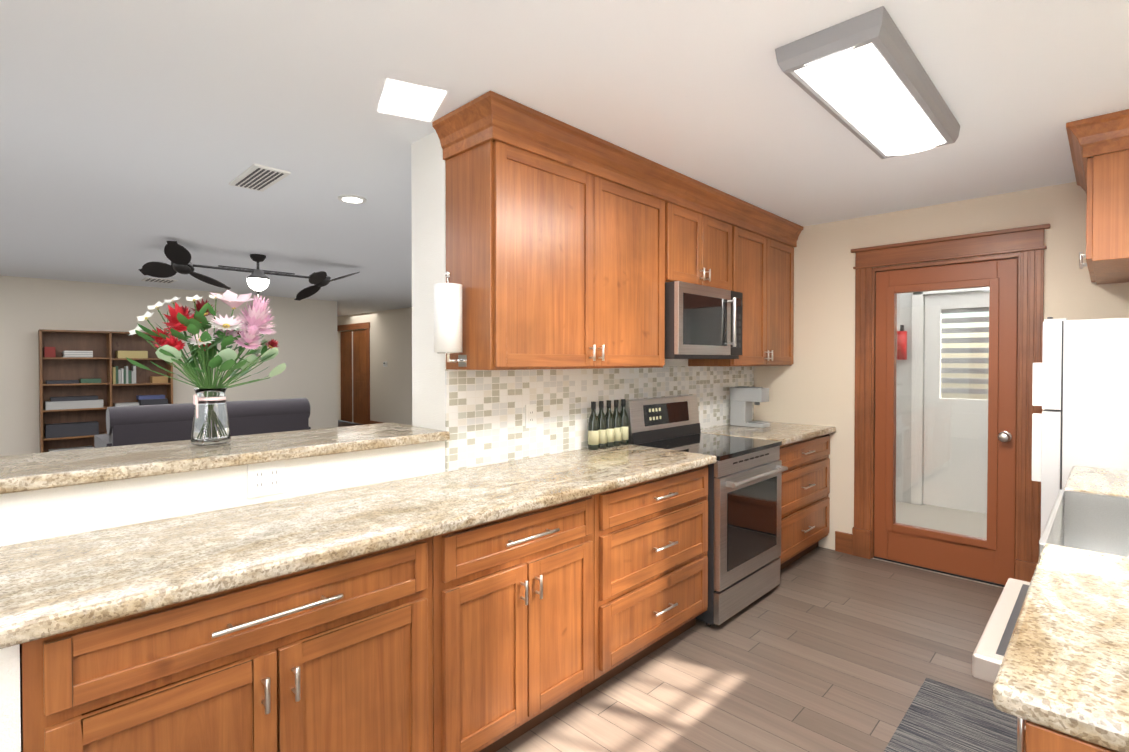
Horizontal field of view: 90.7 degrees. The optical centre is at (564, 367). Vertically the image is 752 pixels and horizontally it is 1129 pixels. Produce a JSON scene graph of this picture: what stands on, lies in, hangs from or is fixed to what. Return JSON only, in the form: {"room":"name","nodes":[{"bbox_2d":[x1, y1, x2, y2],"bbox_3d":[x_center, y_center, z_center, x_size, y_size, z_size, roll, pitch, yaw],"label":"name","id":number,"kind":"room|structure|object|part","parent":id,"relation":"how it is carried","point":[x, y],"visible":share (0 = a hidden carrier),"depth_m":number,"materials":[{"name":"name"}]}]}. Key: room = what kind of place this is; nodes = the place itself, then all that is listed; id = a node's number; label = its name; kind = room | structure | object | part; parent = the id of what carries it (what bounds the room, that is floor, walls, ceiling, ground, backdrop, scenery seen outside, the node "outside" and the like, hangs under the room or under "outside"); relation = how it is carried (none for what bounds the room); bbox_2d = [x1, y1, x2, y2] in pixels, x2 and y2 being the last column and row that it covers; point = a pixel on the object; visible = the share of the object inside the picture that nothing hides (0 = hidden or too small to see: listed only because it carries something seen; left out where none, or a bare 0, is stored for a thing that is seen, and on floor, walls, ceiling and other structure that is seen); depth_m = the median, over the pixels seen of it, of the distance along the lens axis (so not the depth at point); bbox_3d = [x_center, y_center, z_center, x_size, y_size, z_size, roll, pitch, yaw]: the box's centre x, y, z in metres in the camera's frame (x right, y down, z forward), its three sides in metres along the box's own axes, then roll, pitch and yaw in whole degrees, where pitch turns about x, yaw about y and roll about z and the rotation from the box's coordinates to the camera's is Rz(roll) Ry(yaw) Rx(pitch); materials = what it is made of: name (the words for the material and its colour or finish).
{"room":"kitchen","nodes":[
{"label":"kitchen","id":0,"kind":"room"},
{"bbox_2d":[0,644,20,751],"bbox_3d":[-1.279,0.957,1.278,0.600,0.876,0.037,1,1,44],"label":"wall","id":1,"kind":"structure","parent":0,"point":[10,719],"depth_m":1.07,"materials":[{"name":"white paint"}]},
{"bbox_2d":[0,131,755,545],"bbox_3d":[0.356,0.147,3.561,0.288,2.440,5.608,1,1,44],"label":"wall","id":2,"kind":"structure","parent":0,"point":[478,417],"depth_m":2.99,"materials":[{"name":"white paint"}]},
{"bbox_2d":[0,423,449,493],"bbox_3d":[-1.175,0.303,2.109,0.515,0.040,1.412,1,1,44],"label":"bar","id":3,"kind":"object","parent":2,"relation":"on","point":[33,471],"visible":0.98,"depth_m":1.86,"materials":[{"name":"beige stone"}]},
{"bbox_2d":[126,290,285,444],"bbox_3d":[-1.315,-0.008,2.069,0.281,0.580,0.511,1,1,44],"label":"flower vase","id":4,"kind":"object","parent":3,"relation":"on","point":[210,425],"visible":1,"depth_m":2.04,"materials":[{"name":"clear glass"}]},
{"bbox_2d":[247,460,284,497],"bbox_3d":[-1.036,0.387,1.941,0.008,0.116,0.120,1,1,44],"label":"outlet","id":5,"kind":"object","parent":2,"relation":"attached to","point":[265,478],"visible":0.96,"depth_m":1.94,"materials":[{"name":"white plastic"}]},
{"bbox_2d":[337,322,369,424],"bbox_3d":[-4.834,0.140,12.576,1.880,2.230,0.025,1,1,44],"label":"door frame","id":6,"kind":"structure","parent":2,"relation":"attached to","point":[366,325],"depth_m":11.98,"materials":[{"name":"brown wood"}]},
{"bbox_2d":[340,330,366,424],"bbox_3d":[-4.724,0.210,12.553,1.390,2.070,0.046,1,1,44],"label":"doors","id":7,"kind":"structure","parent":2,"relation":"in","point":[353,380],"depth_m":12.54,"materials":[{"name":"brown wood"}]},
{"bbox_2d":[369,420,383,423],"bbox_3d":[-1.019,1.236,8.860,9.070,0.130,0.018,1,1,44],"label":"baseboard","id":8,"kind":"structure","parent":2,"relation":"attached to","point":[370,421],"depth_m":11.78,"materials":[{"name":"brown wood"}]},
{"bbox_2d":[525,404,535,427],"bbox_3d":[-0.169,0.246,2.814,0.008,0.116,0.072,1,1,44],"label":"outlet","id":9,"kind":"object","parent":2,"relation":"attached to","point":[530,416],"visible":1,"depth_m":2.81,"materials":[{"name":"white plastic"}]},
{"bbox_2d":[441,122,671,369],"bbox_3d":[0.020,-0.475,2.772,0.338,0.958,1.211,1,1,44],"label":"upper cabinet","id":10,"kind":"object","parent":2,"relation":"attached to","point":[568,246],"depth_m":2.46,"materials":[{"name":"brown wood"}]},
{"bbox_2d":[434,271,466,366],"bbox_3d":[-0.476,-0.201,2.319,0.116,0.396,0.132,1,1,44],"label":"paper towel","id":11,"kind":"object","parent":10,"relation":"attached to","point":[448,318],"visible":0.98,"depth_m":2.27,"materials":[{"name":"white paper"}]},
{"bbox_2d":[672,194,735,290],"bbox_3d":[0.712,-0.723,3.475,0.338,0.480,0.762,1,1,44],"label":"upper cabinet","id":12,"kind":"object","parent":2,"relation":"attached to","point":[703,238],"depth_m":3.35,"materials":[{"name":"brown wood"}]},
{"bbox_2d":[665,281,742,358],"bbox_3d":[0.756,-0.266,3.437,0.459,0.426,0.748,1,1,44],"label":"microwave","id":13,"kind":"object","parent":12,"relation":"attached to","point":[703,322],"visible":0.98,"depth_m":3.22,"materials":[{"name":"grey metal"}]},
{"bbox_2d":[688,218,795,365],"bbox_3d":[1.325,-0.491,4.104,0.338,0.958,0.987,1,1,44],"label":"upper cabinet","id":14,"kind":"object","parent":2,"relation":"attached to","point":[764,258],"depth_m":3.96,"materials":[{"name":"brown wood"}]},
{"bbox_2d":[897,325,906,359],"bbox_3d":[3.334,-0.247,5.504,0.082,0.340,0.095,1,1,44],"label":"fire extinguisher","id":15,"kind":"object","parent":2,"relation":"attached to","point":[900,345],"depth_m":5.47,"materials":[{"name":"red metal"}]},
{"bbox_2d":[911,287,989,513],"bbox_3d":[3.796,0.276,5.153,1.004,2.142,0.093,1,1,44],"label":"door","id":16,"kind":"structure","parent":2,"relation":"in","point":[938,490],"depth_m":5.31,"materials":[{"name":"white paint"}]},
{"bbox_2d":[0,0,1128,316],"bbox_3d":[-3.889,-1.150,5.705,14.880,0.100,10.140,1,1,44],"label":"ceiling","id":17,"kind":"structure","parent":0,"point":[136,136],"depth_m":2.28,"materials":[{"name":"white paint"}]},
{"bbox_2d":[141,277,177,282],"bbox_3d":[-5.166,-1.110,7.110,0.350,0.014,0.320,1,1,44],"label":"ceiling vent","id":18,"kind":"object","parent":17,"relation":"in","point":[150,279],"visible":1,"depth_m":7.07,"materials":[{"name":"white metal"}]},
{"bbox_2d":[138,241,358,300],"bbox_3d":[-2.949,-0.853,5.487,0.722,0.486,1.911,1,1,44],"label":"ceiling fan","id":19,"kind":"object","parent":17,"relation":"hanging from","point":[178,256],"visible":0.92,"depth_m":5.21,"materials":[{"name":"black"}]},
{"bbox_2d":[229,163,290,191],"bbox_3d":[-1.719,-1.061,3.134,0.460,0.014,0.180,1,1,44],"label":"ceiling vent","id":20,"kind":"object","parent":17,"relation":"in","point":[258,177],"visible":0.98,"depth_m":3.10,"materials":[{"name":"white metal"}]},
{"bbox_2d":[338,195,365,203],"bbox_3d":[-1.348,-1.067,3.541,0.170,0.011,0.170,1,1,44],"label":"recessed light","id":21,"kind":"object","parent":17,"relation":"in","point":[354,199],"visible":0.96,"depth_m":3.52,"materials":[{"name":"white paint"}]},
{"bbox_2d":[775,6,959,158],"bbox_3d":[1.216,-1.016,2.144,0.322,0.080,1.162,1,1,44],"label":"kitchen ceiling light","id":22,"kind":"object","parent":17,"relation":"attached to","point":[864,78],"visible":1,"depth_m":1.93,"materials":[{"name":"grey plastic"}]},
{"bbox_2d":[338,420,1003,751],"bbox_3d":[-3.890,1.369,5.821,14.760,0.060,10.020,1,1,44],"label":"floor","id":23,"kind":"structure","parent":0,"point":[819,649],"depth_m":2.55,"materials":[{"name":"brown wood"}]},
{"bbox_2d":[38,329,172,452],"bbox_3d":[-6.014,0.425,7.368,0.297,1.794,1.349,1,1,44],"label":"bookcase","id":24,"kind":"object","parent":23,"relation":"on","point":[103,346],"depth_m":7.26,"materials":[{"name":"brown wood"}]},
{"bbox_3d":[-6.010,0.494,7.371,0.220,1.509,1.255,1,1,44],"label":"bookcase items","id":25,"kind":"part","parent":24,"relation":"part of"},
{"bbox_2d":[94,398,310,447],"bbox_3d":[-3.906,0.848,6.131,0.955,0.975,1.850,1,1,44],"label":"sofa","id":26,"kind":"object","parent":23,"relation":"on","point":[135,425],"visible":0.23,"depth_m":5.58,"materials":[{"name":"fabric"}]},
{"bbox_2d":[20,534,443,751],"bbox_3d":[-0.936,0.952,1.613,0.620,0.878,0.916,1,1,44],"label":"base cabinet","id":27,"kind":"object","parent":23,"relation":"on","point":[347,655],"depth_m":1.37,"materials":[{"name":"brown wood"}]},
{"bbox_2d":[0,420,835,648],"bbox_3d":[0.253,0.476,2.796,0.653,0.041,4.373,1,1,44],"label":"countertop","id":28,"kind":"structure","parent":27,"relation":"on","point":[55,585],"depth_m":1.58,"materials":[{"name":"stone"}]},
{"bbox_2d":[588,399,628,449],"bbox_3d":[0.252,0.318,3.163,0.060,0.263,0.325,1,1,44],"label":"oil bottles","id":29,"kind":"object","parent":28,"relation":"on","point":[608,429],"visible":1,"depth_m":3.13,"materials":[{"name":"green glass"}]},
{"bbox_2d":[730,386,769,427],"bbox_3d":[1.384,0.291,4.164,0.264,0.292,0.124,1,1,44],"label":"coffee maker","id":30,"kind":"object","parent":28,"relation":"on","point":[742,398],"visible":1,"depth_m":4.14,"materials":[{"name":"grey plastic"}]},
{"bbox_2d":[444,492,603,751],"bbox_3d":[-0.351,0.945,2.211,0.620,0.878,0.758,1,1,44],"label":"base cabinet","id":31,"kind":"object","parent":23,"relation":"on","point":[494,636],"depth_m":1.97,"materials":[{"name":"brown wood"}]},
{"bbox_2d":[604,465,707,682],"bbox_3d":[0.229,0.937,2.803,0.620,0.878,0.899,1,1,44],"label":"base cabinet","id":32,"kind":"object","parent":23,"relation":"on","point":[656,530],"depth_m":2.55,"materials":[{"name":"brown wood"}]},
{"bbox_2d":[625,395,787,625],"bbox_3d":[0.853,0.783,3.354,0.716,1.171,0.754,1,1,44],"label":"range","id":33,"kind":"object","parent":23,"relation":"on","point":[744,512],"visible":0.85,"depth_m":3.16,"materials":[{"name":"grey metal"}]},
{"bbox_2d":[779,434,829,570],"bbox_3d":[1.424,0.922,4.024,0.620,0.878,0.989,1,1,44],"label":"base cabinet","id":34,"kind":"object","parent":23,"relation":"on","point":[805,487],"depth_m":3.81,"materials":[{"name":"brown wood"}]},
{"bbox_2d":[884,678,1016,751],"bbox_3d":[1.481,1.381,2.040,0.425,0.012,0.794,1,1,44],"label":"rug","id":35,"kind":"object","parent":23,"relation":"on","point":[940,717],"visible":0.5,"depth_m":2.14,"materials":[{"name":"grey fabric"}]},
{"bbox_2d":[972,578,1029,682],"bbox_3d":[1.275,0.962,1.082,0.715,0.872,0.602,1,1,44],"label":"dishwasher","id":36,"kind":"object","parent":23,"relation":"on","point":[989,652],"visible":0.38,"depth_m":1.22,"materials":[{"name":"white plastic"},{"name":"dark steel"},{"name":"black plastic"}]},
{"bbox_2d":[1017,717,1115,751],"bbox_3d":[1.005,0.963,0.713,0.625,0.880,0.295,1,1,44],"label":"base cabinet","id":37,"kind":"object","parent":23,"relation":"on","point":[1033,737],"visible":0.04,"depth_m":0.79,"materials":[{"name":"brown wood"}]},
{"bbox_2d":[992,466,1128,751],"bbox_3d":[1.747,0.492,1.495,0.663,0.041,2.470,1,1,44],"label":"countertop","id":38,"kind":"structure","parent":37,"relation":"on","point":[1064,667],"depth_m":0.96,"materials":[{"name":"stone"}]},
{"bbox_2d":[1039,490,1128,556],"bbox_3d":[1.806,0.604,1.635,0.577,0.254,0.887,1,1,44],"label":"farmhouse sink","id":39,"kind":"object","parent":38,"relation":"in","point":[1090,521],"visible":0.44,"depth_m":2.06,"materials":[{"name":"white ceramic"}]},
{"bbox_2d":[1032,317,1128,534],"bbox_3d":[2.834,0.567,2.734,0.785,1.620,0.770,1,1,44],"label":"refrigerator","id":40,"kind":"object","parent":23,"relation":"on","point":[1080,390],"visible":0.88,"depth_m":2.61,"materials":[{"name":"white metal"}]},
{"bbox_2d":[756,182,1128,549],"bbox_3d":[2.537,0.145,3.708,2.580,2.440,0.125,1,1,44],"label":"wall","id":41,"kind":"structure","parent":0,"point":[818,388],"depth_m":4.09,"materials":[{"name":"white paint"}]},
{"bbox_2d":[874,258,1017,586],"bbox_3d":[2.506,0.344,3.709,0.789,2.037,0.192,1,1,44],"label":"kitchen door","id":42,"kind":"structure","parent":41,"relation":"in","point":[990,559],"depth_m":3.64,"materials":[{"name":"brown paint"}]},
{"bbox_2d":[851,224,1049,581],"bbox_3d":[2.507,0.259,3.711,1.086,2.212,0.165,1,1,44],"label":"door frame","id":43,"kind":"structure","parent":41,"relation":"attached to","point":[1027,242],"depth_m":3.52,"materials":[{"name":"brown wood"}]},
{"bbox_2d":[1066,109,1128,283],"bbox_3d":[2.801,-0.760,2.572,0.684,0.599,1.107,1,1,44],"label":"upper cabinet","id":44,"kind":"object","parent":41,"relation":"attached to","point":[1102,174],"visible":1,"depth_m":2.38,"materials":[{"name":"brown wood"}]}
]}

